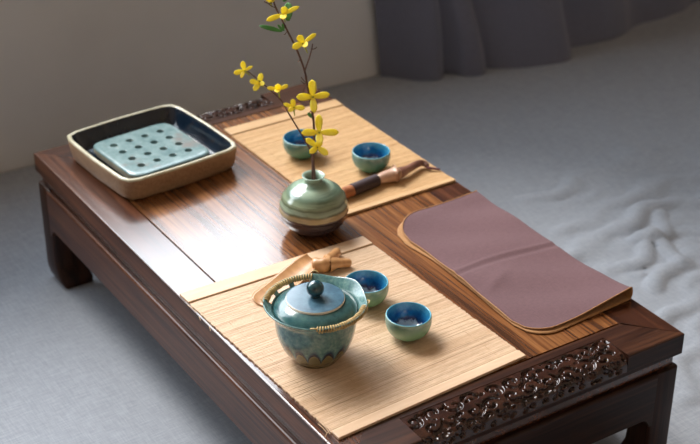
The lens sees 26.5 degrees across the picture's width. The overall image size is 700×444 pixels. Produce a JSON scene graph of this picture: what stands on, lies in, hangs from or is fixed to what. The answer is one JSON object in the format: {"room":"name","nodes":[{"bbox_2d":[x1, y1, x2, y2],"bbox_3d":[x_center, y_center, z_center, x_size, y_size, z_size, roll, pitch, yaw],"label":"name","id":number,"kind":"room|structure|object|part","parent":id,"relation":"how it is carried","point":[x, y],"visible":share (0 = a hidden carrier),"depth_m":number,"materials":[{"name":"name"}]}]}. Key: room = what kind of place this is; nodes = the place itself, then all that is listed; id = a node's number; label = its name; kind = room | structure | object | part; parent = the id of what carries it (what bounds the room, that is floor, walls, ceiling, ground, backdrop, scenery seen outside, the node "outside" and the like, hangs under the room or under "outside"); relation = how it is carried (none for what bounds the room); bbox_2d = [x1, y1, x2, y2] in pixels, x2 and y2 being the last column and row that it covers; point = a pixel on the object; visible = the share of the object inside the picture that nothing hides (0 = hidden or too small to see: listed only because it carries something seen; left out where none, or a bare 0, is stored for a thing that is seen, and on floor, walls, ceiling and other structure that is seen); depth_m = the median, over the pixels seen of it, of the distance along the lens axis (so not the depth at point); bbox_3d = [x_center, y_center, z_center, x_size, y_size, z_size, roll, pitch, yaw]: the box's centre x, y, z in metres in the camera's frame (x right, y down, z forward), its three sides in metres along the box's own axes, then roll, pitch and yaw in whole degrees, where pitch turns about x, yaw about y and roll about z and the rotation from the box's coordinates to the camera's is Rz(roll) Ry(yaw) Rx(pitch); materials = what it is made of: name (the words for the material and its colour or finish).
{"room":"tea room","nodes":[
{"label":"tea room","id":0,"kind":"room"},
{"bbox_2d":[0,0,379,172],"bbox_3d":[-0.735,-1.180,2.149,5.400,2.500,0.140,-17,34,-28],"label":"wall","id":1,"kind":"structure","parent":0,"point":[67,67],"depth_m":2.81,"materials":[{"name":"grey paint"}]},
{"bbox_2d":[374,0,699,80],"bbox_3d":[0.537,-1.386,2.762,1.073,2.252,0.155,-17,34,-28],"label":"curtain","id":2,"kind":"object","parent":1,"relation":"hanging from","point":[419,40],"visible":1,"depth_m":3.12,"materials":[{"name":"grey fabric"}]},
{"bbox_3d":[0.366,0.819,1.308,5.400,0.100,4.225,-17,34,-28],"label":"floor","id":3,"kind":"structure","parent":0,"visible":0},
{"bbox_2d":[0,1,699,443],"bbox_3d":[0.372,0.749,1.258,5.161,0.043,3.964,-17,34,-28],"label":"floor cover","id":4,"kind":"structure","parent":3,"relation":"on","point":[596,151],"depth_m":2.62,"materials":[{"name":"grey carpet"}]},
{"bbox_2d":[34,83,683,443],"bbox_3d":[-0.035,0.119,2.159,0.501,0.236,0.916,-17,34,-28],"label":"table","id":5,"kind":"object","parent":4,"relation":"on","point":[607,373],"visible":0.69,"depth_m":1.97,"materials":[{"name":"brown wood"}]},
{"bbox_3d":[-0.453,0.021,2.380,0.057,0.186,0.057,-17,34,-28],"label":"leg","id":6,"kind":"part","parent":5,"relation":"part of","materials":[{"name":"brown wood"}]},
{"bbox_2d":[67,104,236,199],"bbox_3d":[-0.303,-0.107,2.277,0.204,0.039,0.204,-20,36,-32],"label":"tray","id":7,"kind":"object","parent":5,"relation":"on","point":[160,149],"visible":1,"depth_m":2.27,"materials":[{"name":"beige ceramic"}]},
{"bbox_3d":[-0.304,-0.107,2.278,0.139,0.015,0.139,-20,36,-32],"label":"drain plate","id":8,"kind":"part","parent":7,"relation":"part of","materials":[{"name":"green ceramic"}]},
{"bbox_3d":[-0.266,-0.148,2.421,0.500,0.032,0.060,-17,34,-28],"label":"rail","id":9,"kind":"part","parent":5,"relation":"part of","materials":[{"name":"brown wood"}]},
{"bbox_3d":[-0.221,0.089,2.003,0.056,0.032,0.915,-17,34,-28],"label":"rail","id":10,"kind":"part","parent":5,"relation":"part of","materials":[{"name":"brown wood"}]},
{"bbox_2d":[279,170,348,236],"bbox_3d":[-0.051,-0.028,2.091,0.099,0.086,0.098,-17,34,-28],"label":"bud vase","id":11,"kind":"object","parent":5,"relation":"on","point":[308,207],"visible":1,"depth_m":2.06,"materials":[{"name":"ceramic"}]},
{"bbox_2d":[234,0,338,179],"bbox_3d":[-0.092,-0.177,2.019,0.148,0.323,0.056,16,33,26],"label":"twig","id":12,"kind":"object","parent":11,"relation":"in","point":[287,10],"visible":0.99,"depth_m":2.03,"materials":[{"name":"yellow plant"}]},
{"bbox_3d":[-0.090,-0.179,2.023,0.122,0.323,0.031,17,33,26],"label":"stem","id":13,"kind":"part","parent":12,"relation":"part of","materials":[{"name":"brown plant"}]},
{"bbox_2d":[224,99,455,215],"bbox_3d":[-0.021,-0.104,2.309,0.212,0.004,0.341,-17,34,-28],"label":"bamboo mat","id":14,"kind":"object","parent":5,"relation":"on","point":[263,137],"visible":0.71,"depth_m":2.31,"materials":[{"name":"beige wood"}]},
{"bbox_2d":[283,129,317,159],"bbox_3d":[-0.074,-0.116,2.296,0.059,0.033,0.059,-9,31,-15],"label":"tea cup","id":15,"kind":"object","parent":14,"relation":"on","point":[294,144],"visible":0.8,"depth_m":2.28,"materials":[{"name":"teal ceramic"}]},
{"bbox_2d":[352,142,390,173],"bbox_3d":[0.032,-0.094,2.257,0.059,0.033,0.059,-17,34,-28],"label":"tea cup","id":16,"kind":"object","parent":14,"relation":"on","point":[368,157],"visible":1,"depth_m":2.25,"materials":[{"name":"teal ceramic"}]},
{"bbox_2d":[342,160,439,197],"bbox_3d":[0.043,-0.064,2.215,0.211,0.023,0.030,-18,34,-29],"label":"brush","id":17,"kind":"object","parent":14,"relation":"on","point":[394,174],"visible":0.94,"depth_m":2.21,"materials":[{"name":"brown wood"}]},
{"bbox_3d":[0.058,-0.069,2.222,0.044,0.022,0.023,-17,34,-28],"label":"handle","id":18,"kind":"part","parent":17,"relation":"part of","materials":[{"name":"brown wood"}]},
{"bbox_3d":[0.127,-0.081,2.260,0.020,0.007,0.004,2,30,3],"label":"hanging cord","id":19,"kind":"part","parent":17,"relation":"part of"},
{"bbox_2d":[180,236,525,439],"bbox_3d":[-0.005,0.133,1.889,0.306,0.005,0.379,-17,34,-28],"label":"bamboo mat","id":20,"kind":"object","parent":5,"relation":"on","point":[380,376],"visible":0.67,"depth_m":1.84,"materials":[{"name":"beige wood"}]},
{"bbox_2d":[252,248,351,305],"bbox_3d":[-0.067,0.068,1.984,0.166,0.021,0.058,-26,39,-38],"label":"scoop","id":21,"kind":"object","parent":20,"relation":"on","point":[303,264],"visible":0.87,"depth_m":2.00,"materials":[{"name":"brown wood"}]},
{"bbox_3d":[-0.083,0.077,1.974,0.043,0.013,0.125,18,34,28],"label":"scoop blade","id":22,"kind":"part","parent":21,"relation":"part of","materials":[{"name":"brown wood"}]},
{"bbox_3d":[-0.029,0.051,2.013,0.057,0.021,0.044,-17,34,-28],"label":"scoop handle","id":23,"kind":"part","parent":21,"relation":"part of","materials":[{"name":"brown wood"}]},
{"bbox_2d":[260,270,369,368],"bbox_3d":[-0.041,0.118,1.807,0.127,0.108,0.130,-17,34,-28],"label":"teapot","id":24,"kind":"object","parent":20,"relation":"on","point":[315,320],"visible":1,"depth_m":1.78,"materials":[{"name":"ceramic"}]},
{"bbox_3d":[-0.042,0.080,1.785,0.022,0.021,0.022,-17,34,-28],"label":"knob","id":25,"kind":"part","parent":24,"relation":"part of","materials":[{"name":"teal ceramic"}]},
{"bbox_3d":[-0.042,0.098,1.795,0.102,0.020,0.102,-17,34,-28],"label":"lid","id":26,"kind":"part","parent":24,"relation":"part of","materials":[{"name":"ceramic"}]},
{"bbox_2d":[346,270,388,307],"bbox_3d":[0.021,0.091,1.931,0.059,0.033,0.059,11,31,18],"label":"tea cup","id":27,"kind":"object","parent":20,"relation":"on","point":[375,285],"visible":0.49,"depth_m":1.95,"materials":[{"name":"green ceramic"}]},
{"bbox_2d":[385,302,431,341],"bbox_3d":[0.073,0.129,1.865,0.059,0.033,0.059,-17,34,-28],"label":"tea cup","id":28,"kind":"object","parent":20,"relation":"on","point":[405,321],"visible":1,"depth_m":1.87,"materials":[{"name":"green ceramic"}]},
{"bbox_3d":[-0.033,0.025,2.106,0.386,0.020,0.789,-17,34,-28],"label":"panel","id":29,"kind":"part","parent":5,"relation":"part of","materials":[{"name":"brown wood"}]},
{"bbox_3d":[0.152,-0.029,2.213,0.056,0.032,0.915,-17,34,-28],"label":"rail","id":30,"kind":"part","parent":5,"relation":"part of","materials":[{"name":"brown wood"}]},
{"bbox_2d":[397,190,632,333],"bbox_3d":[0.209,0.046,2.029,0.173,0.020,0.346,-17,34,-28],"label":"cloth","id":31,"kind":"object","parent":5,"relation":"on","point":[527,279],"visible":1,"depth_m":2.02,"materials":[{"name":"fabric"}]},
{"bbox_3d":[0.197,0.208,1.796,0.500,0.032,0.060,-17,34,-28],"label":"rail","id":32,"kind":"part","parent":5,"relation":"part of","materials":[{"name":"brown wood"}]},
{"bbox_3d":[0.383,0.261,1.962,0.057,0.186,0.057,-17,34,-28],"label":"leg","id":33,"kind":"part","parent":5,"relation":"part of","materials":[{"name":"brown wood"}]}
]}

